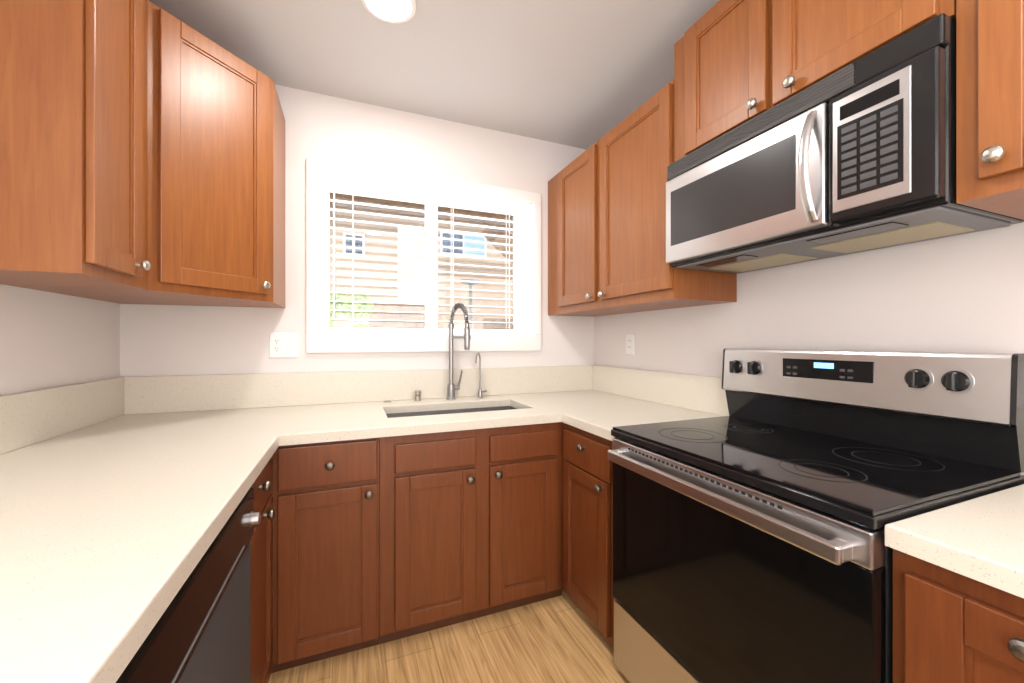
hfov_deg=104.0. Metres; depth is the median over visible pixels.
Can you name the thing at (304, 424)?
countertop
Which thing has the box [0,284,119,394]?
wall
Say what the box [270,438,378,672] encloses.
base cabinet
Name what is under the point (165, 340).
wall
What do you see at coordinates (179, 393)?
backsplash
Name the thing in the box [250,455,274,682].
base cabinet
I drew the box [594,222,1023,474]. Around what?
wall
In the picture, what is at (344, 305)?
bush
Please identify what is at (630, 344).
electrical outlet plate
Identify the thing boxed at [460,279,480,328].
lamp post
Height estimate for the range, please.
1.192 m
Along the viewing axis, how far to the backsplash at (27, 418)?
1.41 m
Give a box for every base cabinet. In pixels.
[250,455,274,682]
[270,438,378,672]
[379,422,562,643]
[563,423,614,646]
[893,549,1023,682]
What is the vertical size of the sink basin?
0.193 m
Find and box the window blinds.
[323,175,531,332]
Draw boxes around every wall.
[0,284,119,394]
[120,84,593,376]
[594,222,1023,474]
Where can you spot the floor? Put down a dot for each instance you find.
(560, 639)
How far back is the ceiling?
1.85 m
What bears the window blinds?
attached to the window
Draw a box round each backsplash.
[0,377,127,454]
[128,365,591,414]
[592,365,728,415]
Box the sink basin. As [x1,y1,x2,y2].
[386,406,516,417]
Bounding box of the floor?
[268,589,629,682]
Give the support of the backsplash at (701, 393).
attached to the wall at (961, 293)
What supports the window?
in the wall at (165, 340)
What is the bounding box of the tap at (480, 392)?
[475,353,486,396]
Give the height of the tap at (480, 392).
0.270 m
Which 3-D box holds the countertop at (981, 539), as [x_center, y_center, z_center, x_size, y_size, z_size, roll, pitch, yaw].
[1.160,0.356,0.446,0.658,0.040,0.894,0,0,-22]
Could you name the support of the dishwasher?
on the floor
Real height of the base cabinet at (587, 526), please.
0.845 m
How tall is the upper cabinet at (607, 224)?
0.890 m
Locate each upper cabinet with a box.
[0,0,150,289]
[9,0,284,307]
[548,79,736,316]
[674,0,955,161]
[956,0,1023,219]
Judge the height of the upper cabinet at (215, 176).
0.980 m
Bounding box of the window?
[306,157,540,352]
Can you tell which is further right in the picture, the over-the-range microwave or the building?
the over-the-range microwave
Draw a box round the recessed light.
[361,0,415,23]
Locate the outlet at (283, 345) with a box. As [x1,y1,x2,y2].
[269,332,298,357]
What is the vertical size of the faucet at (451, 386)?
0.555 m
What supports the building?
on the ground
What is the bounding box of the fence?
[369,303,512,328]
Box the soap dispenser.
[414,390,420,400]
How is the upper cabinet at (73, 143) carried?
attached to the wall at (49, 339)
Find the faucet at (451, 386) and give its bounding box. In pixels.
[446,303,470,399]
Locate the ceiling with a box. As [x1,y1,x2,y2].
[148,0,718,148]
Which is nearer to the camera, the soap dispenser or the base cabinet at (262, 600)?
the base cabinet at (262, 600)
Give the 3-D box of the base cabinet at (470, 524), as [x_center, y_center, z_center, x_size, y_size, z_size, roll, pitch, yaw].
[-0.263,0.798,2.057,0.833,0.845,0.750,0,0,-22]
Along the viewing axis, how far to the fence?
7.66 m
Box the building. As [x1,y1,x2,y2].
[330,192,512,328]
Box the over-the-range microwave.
[666,13,1023,273]
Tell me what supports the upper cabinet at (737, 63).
attached to the wall at (961, 293)
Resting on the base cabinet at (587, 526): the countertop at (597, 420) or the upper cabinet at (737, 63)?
the countertop at (597, 420)
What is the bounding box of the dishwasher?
[116,488,260,682]
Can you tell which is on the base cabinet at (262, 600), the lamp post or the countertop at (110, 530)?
the countertop at (110, 530)
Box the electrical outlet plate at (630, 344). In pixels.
[626,334,634,354]
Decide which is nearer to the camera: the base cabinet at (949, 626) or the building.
the base cabinet at (949, 626)
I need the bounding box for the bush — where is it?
[330,292,373,327]
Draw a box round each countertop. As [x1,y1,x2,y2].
[0,406,291,682]
[276,390,649,445]
[560,402,721,440]
[885,484,1023,597]
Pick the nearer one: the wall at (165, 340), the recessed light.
the recessed light
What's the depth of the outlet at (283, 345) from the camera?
2.08 m
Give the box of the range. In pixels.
[608,348,1023,682]
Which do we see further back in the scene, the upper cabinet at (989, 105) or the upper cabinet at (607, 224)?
the upper cabinet at (607, 224)

